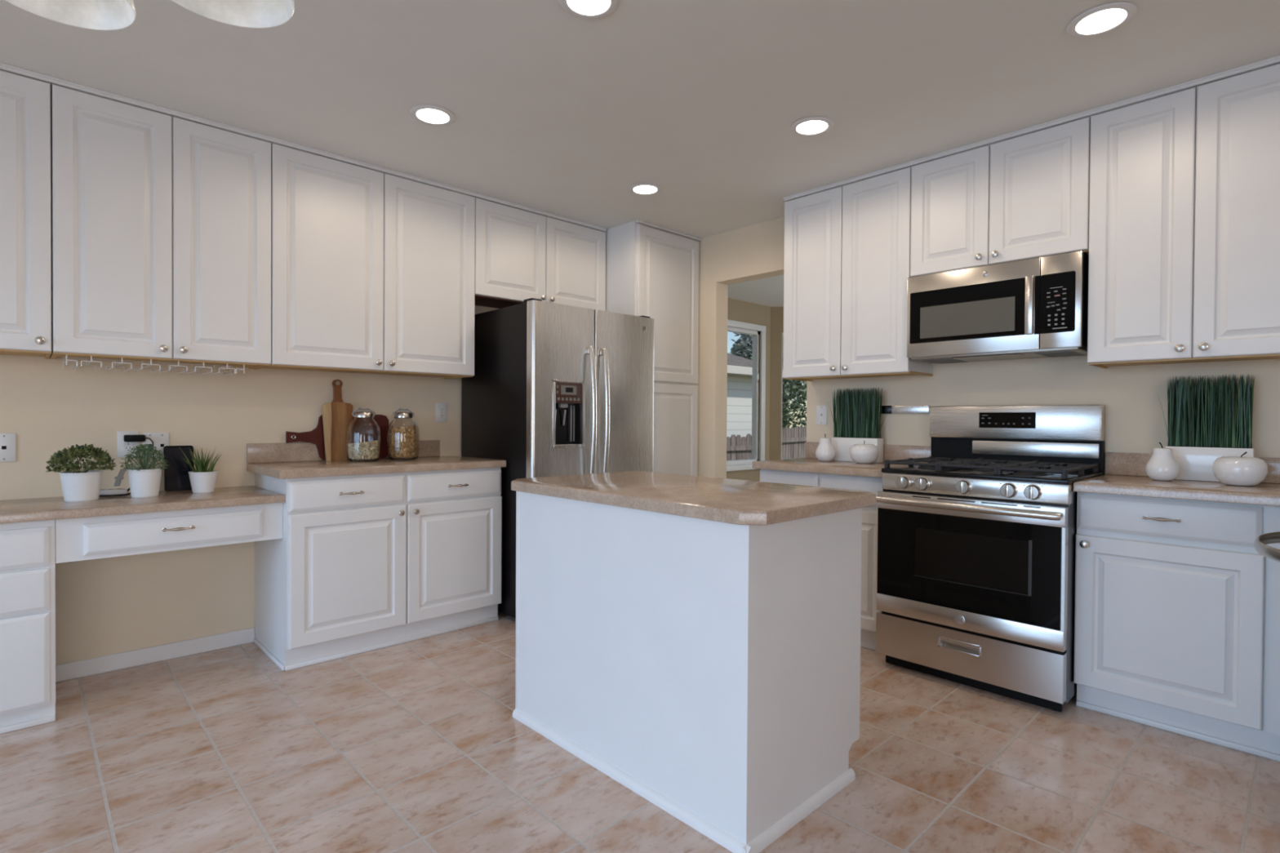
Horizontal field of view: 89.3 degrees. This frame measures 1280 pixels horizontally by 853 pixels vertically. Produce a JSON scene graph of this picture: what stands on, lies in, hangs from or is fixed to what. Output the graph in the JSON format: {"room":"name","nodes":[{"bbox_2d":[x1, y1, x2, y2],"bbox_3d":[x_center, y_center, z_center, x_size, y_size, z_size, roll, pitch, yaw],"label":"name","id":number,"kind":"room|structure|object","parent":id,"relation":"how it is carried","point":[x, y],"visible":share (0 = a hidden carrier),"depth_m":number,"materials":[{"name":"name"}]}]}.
{"room":"kitchen","nodes":[
{"label":"kitchen","id":0,"kind":"room"},
{"bbox_2d":[0,305,499,665],"bbox_3d":[-2.720,-0.126,2.672,7.592,2.457,0.120,0,1,-44],"label":"wall","id":1,"kind":"structure","parent":0,"point":[114,605],"depth_m":3.05,"materials":[{"name":"paint"}]},
{"bbox_2d":[0,433,16,462],"bbox_3d":[-2.627,0.087,2.676,0.072,0.118,0.007,0,1,-44],"label":"phone jack plate","id":2,"kind":"object","parent":1,"relation":"attached to","point":[7,441],"visible":1,"depth_m":2.68,"materials":[{"name":"white plastic"}]},
{"bbox_2d":[0,70,51,359],"bbox_3d":[-2.544,-0.817,2.480,0.421,1.064,0.384,0,1,-44],"label":"upper cabinet","id":3,"kind":"object","parent":1,"relation":"attached to","point":[25,238],"visible":1,"depth_m":2.46,"materials":[{"name":"paint"}]},
{"bbox_2d":[116,431,138,457],"bbox_3d":[-2.334,0.080,2.954,0.078,0.118,0.010,0,1,-44],"label":"wall outlet","id":4,"kind":"object","parent":1,"relation":"attached to","point":[123,447],"visible":0.77,"depth_m":2.94,"materials":[{"name":"white plastic"}]},
{"bbox_2d":[123,440,133,451],"bbox_3d":[-2.333,0.080,2.952,0.033,0.068,0.004,0,1,-44],"label":"receptacle","id":5,"kind":"object","parent":4,"relation":"attached to","point":[127,446],"depth_m":2.95,"materials":[{"name":"white plastic"}]},
{"bbox_2d":[123,435,153,461],"bbox_3d":[-2.289,0.135,2.966,0.115,0.195,0.041,0,1,-44],"label":"plug adapter","id":6,"kind":"object","parent":1,"relation":"attached to","point":[126,437],"visible":0.75,"depth_m":2.94,"materials":[{"name":"black plastic"}]},
{"bbox_2d":[55,626,254,682],"bbox_3d":[-2.245,1.065,3.052,0.759,0.074,0.014,0,1,-44],"label":"baseboard","id":7,"kind":"structure","parent":1,"relation":"attached to","point":[88,667],"depth_m":3.01,"materials":[{"name":"paint"}]},
{"bbox_2d":[142,432,168,458],"bbox_3d":[-2.260,0.089,3.026,0.098,0.120,0.007,0,1,-44],"label":"data jack plate","id":8,"kind":"object","parent":1,"relation":"attached to","point":[160,440],"visible":0.65,"depth_m":3.03,"materials":[{"name":"white plastic"}]},
{"bbox_2d":[49,84,271,368],"bbox_3d":[-2.114,-0.819,2.890,0.760,1.064,0.384,0,1,-44],"label":"upper cabinet","id":9,"kind":"object","parent":1,"relation":"attached to","point":[161,224],"visible":1,"depth_m":2.74,"materials":[{"name":"paint"}]},
{"bbox_2d":[60,354,244,376],"bbox_3d":[-2.144,-0.270,2.877,0.634,0.053,0.274,0,1,-44],"label":"stemware rack","id":10,"kind":"object","parent":9,"relation":"attached to","point":[235,371],"visible":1,"depth_m":2.88,"materials":[{"name":"white metal"}]},
{"bbox_2d":[246,440,439,463],"bbox_3d":[-1.613,0.135,3.635,1.038,0.100,0.020,0,1,-44],"label":"backsplash","id":11,"kind":"structure","parent":1,"relation":"attached to","point":[289,451],"depth_m":3.41,"materials":[{"name":"beige stone"}]},
{"bbox_2d":[253,142,475,379],"bbox_3d":[-1.453,-0.822,3.520,1.056,1.064,0.384,0,1,-44],"label":"upper cabinet","id":12,"kind":"object","parent":1,"relation":"attached to","point":[373,272],"visible":0.98,"depth_m":3.35,"materials":[{"name":"paint"}]},
{"bbox_2d":[435,403,447,422],"bbox_3d":[-1.226,-0.086,4.008,0.072,0.118,0.010,0,1,-44],"label":"wall outlet","id":13,"kind":"object","parent":1,"relation":"attached to","point":[441,408],"visible":1,"depth_m":4.00,"materials":[{"name":"white plastic"}]},
{"bbox_2d":[439,407,444,417],"bbox_3d":[-1.224,-0.086,4.006,0.033,0.068,0.004,0,1,-44],"label":"receptacle","id":14,"kind":"object","parent":13,"relation":"attached to","point":[442,410],"depth_m":4.00,"materials":[{"name":"white plastic"}]},
{"bbox_2d":[475,197,605,311],"bbox_3d":[-0.707,-1.062,4.227,0.994,0.589,0.384,0,1,-44],"label":"upper cabinet","id":15,"kind":"object","parent":1,"relation":"attached to","point":[520,255],"visible":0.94,"depth_m":4.07,"materials":[{"name":"paint"}]},
{"bbox_2d":[0,0,1279,306],"bbox_3d":[0.706,-1.400,1.880,11.466,0.150,7.220,0,1,-44],"label":"ceiling","id":16,"kind":"structure","parent":0,"point":[557,112],"depth_m":2.49,"materials":[{"name":"paint"}]},
{"bbox_2d":[4,0,136,30],"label":"chandelier","id":17,"kind":"object","parent":16,"relation":"hanging from","point":[106,15],"depth_m":1.08,"materials":[{"name":"white glass"}]},
{"bbox_2d":[171,0,294,28],"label":"chandelier","id":18,"kind":"object","parent":16,"relation":"hanging from","point":[259,14],"depth_m":1.07,"materials":[{"name":"white glass"}]},
{"bbox_2d":[0,62,606,231],"bbox_3d":[-1.436,-1.343,3.315,3.305,0.020,0.039,0,1,-44],"label":"trim","id":19,"kind":"structure","parent":16,"relation":"attached to","point":[3,67],"depth_m":2.99,"materials":[{"name":"paint"}]},
{"bbox_2d":[409,104,455,125],"bbox_3d":[-0.893,-1.339,2.795,0.188,0.008,0.188,0,1,-44],"label":"recessed light","id":20,"kind":"object","parent":16,"relation":"in","point":[433,115],"visible":1,"depth_m":2.78,"materials":[{"name":"paint"}]},
{"bbox_2d":[558,0,618,19],"bbox_3d":[-0.160,-1.326,2.020,0.188,0.008,0.188,0,1,-44],"label":"recessed light","id":21,"kind":"object","parent":16,"relation":"in","point":[583,9],"visible":1,"depth_m":2.05,"materials":[{"name":"paint"}]},
{"bbox_2d":[628,182,662,195],"bbox_3d":[0.030,-1.343,3.671,0.188,0.008,0.188,0,1,-44],"label":"recessed light","id":22,"kind":"object","parent":16,"relation":"in","point":[642,188],"visible":1,"depth_m":3.65,"materials":[{"name":"paint"}]},
{"bbox_2d":[635,219,701,240],"bbox_3d":[0.208,-1.347,4.466,0.629,0.015,0.026,0,1,-44],"label":"trim","id":23,"kind":"structure","parent":16,"relation":"attached to","point":[637,221],"depth_m":4.43,"materials":[{"name":"paint"}]},
{"bbox_2d":[790,116,834,136],"bbox_3d":[0.764,-1.330,2.879,0.188,0.008,0.188,0,1,-44],"label":"recessed light","id":24,"kind":"object","parent":16,"relation":"in","point":[813,126],"visible":1,"depth_m":2.87,"materials":[{"name":"paint"}]},
{"bbox_2d":[782,55,1279,201],"bbox_3d":[1.613,-1.321,3.022,0.039,0.020,2.199,0,1,-44],"label":"trim","id":25,"kind":"structure","parent":16,"relation":"attached to","point":[1272,61],"depth_m":2.79,"materials":[{"name":"paint"}]},
{"bbox_2d":[1066,1,1137,38],"bbox_3d":[1.498,-1.317,2.106,0.188,0.008,0.188,0,1,-44],"label":"recessed light","id":26,"kind":"object","parent":16,"relation":"in","point":[1102,20],"visible":1,"depth_m":2.10,"materials":[{"name":"paint"}]},
{"bbox_2d":[0,611,1279,852],"bbox_3d":[-0.494,1.192,0.344,7.592,0.100,6.592,0,1,-44],"label":"floor","id":27,"kind":"structure","parent":0,"point":[418,745],"depth_m":2.10,"materials":[{"name":"tile"}]},
{"bbox_2d":[0,520,55,733],"bbox_3d":[-2.511,0.724,2.439,0.447,0.766,0.523,0,1,-44],"label":"base cabinet","id":28,"kind":"object","parent":27,"relation":"on","point":[27,548],"visible":0.98,"depth_m":2.35,"materials":[{"name":"paint"}]},
{"bbox_2d":[0,485,285,524],"bbox_3d":[-2.311,0.323,2.612,1.457,0.034,0.542,0,1,-44],"label":"countertop","id":29,"kind":"structure","parent":28,"relation":"on","point":[19,510],"depth_m":2.62,"materials":[{"name":"beige stone"}]},
{"bbox_2d":[45,443,116,502],"bbox_3d":[-2.303,0.188,2.675,0.228,0.235,0.196,0,1,-44],"label":"potted plant","id":30,"kind":"object","parent":29,"relation":"on","point":[77,486],"visible":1,"depth_m":2.64,"materials":[{"name":"green plant"}]},
{"bbox_2d":[98,488,130,496],"bbox_3d":[-2.267,0.271,2.892,0.108,0.062,0.257,1,1,31],"label":"power strip","id":31,"kind":"object","parent":29,"relation":"on","point":[119,491],"visible":0.48,"depth_m":2.83,"materials":[{"name":"white plastic"}]},
{"bbox_2d":[113,468,125,486],"bbox_3d":[-2.302,0.226,2.869,0.046,0.077,0.032,0,1,-44],"label":"coiled cable","id":32,"kind":"object","parent":31,"relation":"on","point":[118,478],"visible":0.97,"depth_m":2.87,"materials":[{"name":"grey plastic"}]},
{"bbox_2d":[120,444,168,497],"bbox_3d":[-2.154,0.189,2.815,0.171,0.231,0.154,0,1,-44],"label":"potted plant","id":33,"kind":"object","parent":29,"relation":"on","point":[144,481],"visible":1,"depth_m":2.79,"materials":[{"name":"green plant"}]},
{"bbox_2d":[54,502,283,563],"bbox_3d":[-2.059,0.423,2.846,0.768,0.168,0.552,0,1,-44],"label":"drawer","id":34,"kind":"object","parent":29,"relation":"attached to","point":[79,539],"visible":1,"depth_m":2.63,"materials":[{"name":"paint"}]},
{"bbox_2d":[163,445,194,491],"bbox_3d":[-2.176,0.197,3.058,0.116,0.213,0.044,0,1,-44],"label":"tablet","id":35,"kind":"object","parent":29,"relation":"on","point":[176,477],"visible":0.77,"depth_m":3.05,"materials":[{"name":"black glass"}]},
{"bbox_2d":[180,446,222,493],"bbox_3d":[-2.019,0.198,2.992,0.177,0.211,0.162,0,1,8],"label":"potted plant","id":36,"kind":"object","parent":29,"relation":"on","point":[202,480],"visible":1,"depth_m":2.96,"materials":[{"name":"green plant"}]},
{"bbox_2d":[253,466,502,671],"bbox_3d":[-1.368,0.665,3.473,1.113,0.875,0.602,0,1,-44],"label":"base cabinet","id":37,"kind":"object","parent":27,"relation":"on","point":[363,562],"visible":1,"depth_m":3.19,"materials":[{"name":"paint"}]},
{"bbox_2d":[246,440,506,479],"bbox_3d":[-1.375,0.158,3.470,1.154,0.138,0.587,0,1,-44],"label":"countertop","id":38,"kind":"structure","parent":37,"relation":"on","point":[289,460],"depth_m":3.33,"materials":[{"name":"beige stone"}]},
{"bbox_2d":[321,379,352,461],"bbox_3d":[-1.648,-0.035,3.534,0.156,0.443,0.041,0,1,-44],"label":"cutting board","id":39,"kind":"object","parent":38,"relation":"on","point":[337,415],"visible":1,"depth_m":3.52,"materials":[{"name":"brown wood"}]},
{"bbox_2d":[285,414,388,460],"bbox_3d":[-1.652,0.059,3.570,0.541,0.252,0.021,0,1,-44],"label":"cutting board","id":40,"kind":"object","parent":38,"relation":"on","point":[316,437],"visible":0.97,"depth_m":3.50,"materials":[{"name":"red wood"}]},
{"bbox_2d":[346,408,381,462],"bbox_3d":[-1.496,0.043,3.508,0.172,0.288,0.172,0,1,-44],"label":"glass jar","id":41,"kind":"object","parent":38,"relation":"on","point":[363,441],"visible":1,"depth_m":3.44,"materials":[{"name":"clear glass"}]},
{"bbox_2d":[386,408,419,460],"bbox_3d":[-1.339,0.042,3.664,0.172,0.288,0.172,0,1,-44],"label":"glass jar","id":42,"kind":"object","parent":38,"relation":"on","point":[402,436],"visible":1,"depth_m":3.60,"materials":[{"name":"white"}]},
{"bbox_2d":[461,297,653,617],"bbox_3d":[-0.495,0.199,4.070,0.924,1.804,0.861,0,1,-44],"label":"refrigerator","id":43,"kind":"object","parent":27,"relation":"on","point":[554,389],"visible":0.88,"depth_m":3.72,"materials":[{"name":"silver metal"}]},
{"bbox_2d":[604,220,698,475],"bbox_3d":[-0.013,-0.131,4.700,0.633,2.456,0.679,0,1,-44],"label":"pantry cabinet","id":44,"kind":"object","parent":27,"relation":"on","point":[653,273],"visible":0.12,"depth_m":4.46,"materials":[{"name":"paint"}]},
{"bbox_2d":[512,490,862,852],"bbox_3d":[0.142,0.686,2.320,0.678,0.876,1.119,0,1,-44],"label":"kitchen island","id":45,"kind":"object","parent":27,"relation":"on","point":[710,670],"visible":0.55,"depth_m":1.93,"materials":[{"name":"paint"}]},
{"bbox_2d":[511,471,876,524],"bbox_3d":[0.138,0.229,2.312,0.703,0.038,1.181,0,1,-44],"label":"island countertop","id":46,"kind":"structure","parent":45,"relation":"on","point":[732,501],"depth_m":2.06,"materials":[{"name":"beige stone"}]},
{"bbox_2d":[760,469,883,650],"bbox_3d":[1.112,0.679,3.591,0.540,0.875,0.765,0,1,-44],"label":"base cabinet","id":47,"kind":"object","parent":27,"relation":"on","point":[871,484],"visible":0.05,"depth_m":3.24,"materials":[{"name":"paint"}]},
{"bbox_2d":[751,441,930,477],"bbox_3d":[1.101,0.171,3.586,0.562,0.138,0.805,0,1,-44],"label":"countertop","id":48,"kind":"structure","parent":47,"relation":"on","point":[810,464],"depth_m":3.53,"materials":[{"name":"beige stone"}]},
{"bbox_2d":[815,433,835,461],"bbox_3d":[1.074,0.121,3.751,0.113,0.157,0.113,0,1,-44],"label":"pear","id":49,"kind":"object","parent":48,"relation":"on","point":[824,451],"visible":1,"depth_m":3.71,"materials":[{"name":"white ceramic"}]},
{"bbox_2d":[828,387,897,462],"bbox_3d":[1.273,-0.011,3.701,0.078,0.424,0.443,0,1,-44],"label":"grass planter","id":50,"kind":"object","parent":48,"relation":"on","point":[857,420],"visible":0.99,"depth_m":3.71,"materials":[{"name":"white ceramic"}]},
{"bbox_2d":[849,440,878,463],"bbox_3d":[1.235,0.140,3.568,0.151,0.125,0.151,0,1,-44],"label":"apple","id":51,"kind":"object","parent":48,"relation":"on","point":[864,453],"visible":1,"depth_m":3.51,"materials":[{"name":"white ceramic"}]},
{"bbox_2d":[875,404,1105,711],"bbox_3d":[1.580,0.512,2.961,0.712,1.228,0.761,0,1,-44],"label":"gas range","id":52,"kind":"object","parent":27,"relation":"on","point":[976,540],"visible":0.98,"depth_m":2.78,"materials":[{"name":"silver metal"}]},
{"bbox_2d":[881,465,1102,484],"bbox_3d":[1.603,0.210,2.978,0.564,0.021,0.761,0,1,-44],"label":"cooktop","id":53,"kind":"object","parent":52,"relation":"in","point":[966,475],"depth_m":2.79,"materials":[{"name":"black metal"}]},
{"bbox_2d":[1073,492,1279,761],"bbox_3d":[2.118,0.696,2.537,0.540,0.875,0.600,0,1,-44],"label":"base cabinet","id":54,"kind":"object","parent":27,"relation":"on","point":[1177,615],"visible":0.98,"depth_m":2.35,"materials":[{"name":"paint"}]},
{"bbox_2d":[1073,452,1279,506],"bbox_3d":[2.344,0.193,2.283,0.562,0.138,1.264,0,1,-44],"label":"countertop","id":55,"kind":"structure","parent":54,"relation":"on","point":[1126,473],"depth_m":2.45,"materials":[{"name":"beige stone"}]},
{"bbox_2d":[1145,442,1180,480],"bbox_3d":[2.118,0.141,2.626,0.111,0.154,0.111,0,1,-44],"label":"pear","id":56,"kind":"object","parent":55,"relation":"on","point":[1162,465],"visible":1,"depth_m":2.60,"materials":[{"name":"white ceramic"}]},
{"bbox_2d":[1160,373,1254,481],"bbox_3d":[2.292,0.005,2.632,0.079,0.428,0.299,0,1,-44],"label":"grass planter","id":57,"kind":"object","parent":55,"relation":"on","point":[1196,442],"visible":0.99,"depth_m":2.60,"materials":[{"name":"white ceramic"}]},
{"bbox_2d":[1212,451,1267,486],"bbox_3d":[2.253,0.157,2.434,0.154,0.128,0.154,0,1,-44],"label":"apple","id":58,"kind":"object","parent":55,"relation":"on","point":[1242,471],"visible":1,"depth_m":2.39,"materials":[{"name":"white ceramic"}]},
{"bbox_2d":[1253,531,1279,562],"bbox_3d":[2.079,0.707,1.703,0.615,0.872,0.680,0,1,-44],"label":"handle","id":59,"kind":"object","parent":27,"relation":"on","point":[1260,541],"visible":1,"depth_m":1.85,"materials":[{"name":"silver plastic"}]},
{"bbox_2d":[726,297,770,481],"bbox_3d":[0.527,-0.149,6.643,2.568,2.457,0.120,0,1,-44],"label":"wall","id":60,"kind":"structure","parent":0,"point":[738,310],"depth_m":7.31,"materials":[{"name":"paint"}]},
{"bbox_2d":[726,319,765,471],"bbox_3d":[0.830,-0.331,6.873,1.610,1.620,0.140,0,1,-44],"label":"window","id":61,"kind":"structure","parent":60,"relation":"in","point":[746,353],"depth_m":7.26,"materials":[{"name":"paint"}]},
{"bbox_2d":[768,306,783,460],"bbox_3d":[2.274,-0.148,7.527,1.550,2.457,0.120,0,1,1],"label":"wall","id":62,"kind":"structure","parent":0,"point":[776,313],"depth_m":7.48,"materials":[{"name":"paint"}]},
{"bbox_2d":[781,332,806,459],"bbox_3d":[2.216,-0.302,7.487,1.285,1.565,0.140,0,1,1],"label":"window","id":63,"kind":"structure","parent":62,"relation":"in","point":[793,393],"depth_m":7.55,"materials":[{"name":"glass"}]},
{"bbox_2d":[697,217,1279,478],"bbox_3d":[2.002,-0.102,3.141,0.130,2.457,7.225,0,1,-44],"label":"wall","id":64,"kind":"structure","parent":0,"point":[1131,396],"depth_m":3.38,"materials":[{"name":"paint"}]},
{"bbox_2d":[815,405,826,425],"bbox_3d":[1.110,-0.069,3.971,0.016,0.118,0.076,0,1,-44],"label":"light switch","id":65,"kind":"object","parent":64,"relation":"attached to","point":[821,411],"visible":1,"depth_m":3.97,"materials":[{"name":"white plastic"}]},
{"bbox_2d":[782,167,933,381],"bbox_3d":[1.203,-0.807,3.640,0.334,1.064,0.747,0,1,-44],"label":"upper cabinet","id":66,"kind":"object","parent":64,"relation":"attached to","point":[846,260],"visible":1,"depth_m":3.51,"materials":[{"name":"paint"}]},
{"bbox_2d":[804,441,930,462],"bbox_3d":[1.306,0.151,3.764,0.020,0.100,0.782,0,1,-44],"label":"backsplash","id":67,"kind":"structure","parent":64,"relation":"attached to","point":[891,452],"depth_m":3.61,"materials":[{"name":"beige stone"}]},
{"bbox_2d":[880,405,929,413],"bbox_3d":[1.434,-0.094,3.627,0.022,0.046,0.368,0,1,-44],"label":"knife strip","id":68,"kind":"object","parent":64,"relation":"attached to","point":[885,409],"visible":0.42,"depth_m":3.58,"materials":[{"name":"silver metal"}]},
{"bbox_2d":[910,116,1090,277],"bbox_3d":[1.725,-1.038,3.092,0.334,0.584,0.753,0,1,-44],"label":"upper cabinet","id":69,"kind":"object","parent":64,"relation":"attached to","point":[1025,197],"visible":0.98,"depth_m":2.96,"materials":[{"name":"paint"}]},
{"bbox_2d":[906,250,1088,364],"bbox_3d":[1.709,-0.535,3.091,0.357,0.415,0.740,0,1,-44],"label":"microwave","id":70,"kind":"object","parent":69,"relation":"attached to","point":[1034,308],"visible":0.99,"depth_m":2.94,"materials":[{"name":"silver metal"}]},
{"bbox_2d":[1087,63,1279,368],"bbox_3d":[2.220,-0.789,2.574,0.334,1.064,0.677,0,1,-44],"label":"upper cabinet","id":71,"kind":"object","parent":64,"relation":"attached to","point":[1184,264],"visible":1,"depth_m":2.49,"materials":[{"name":"paint"}]},
{"bbox_2d":[1105,452,1279,483],"bbox_3d":[2.540,0.173,2.470,0.020,0.100,1.264,0,1,-44],"label":"backsplash","id":72,"kind":"structure","parent":64,"relation":"attached to","point":[1116,463],"depth_m":2.84,"materials":[{"name":"beige stone"}]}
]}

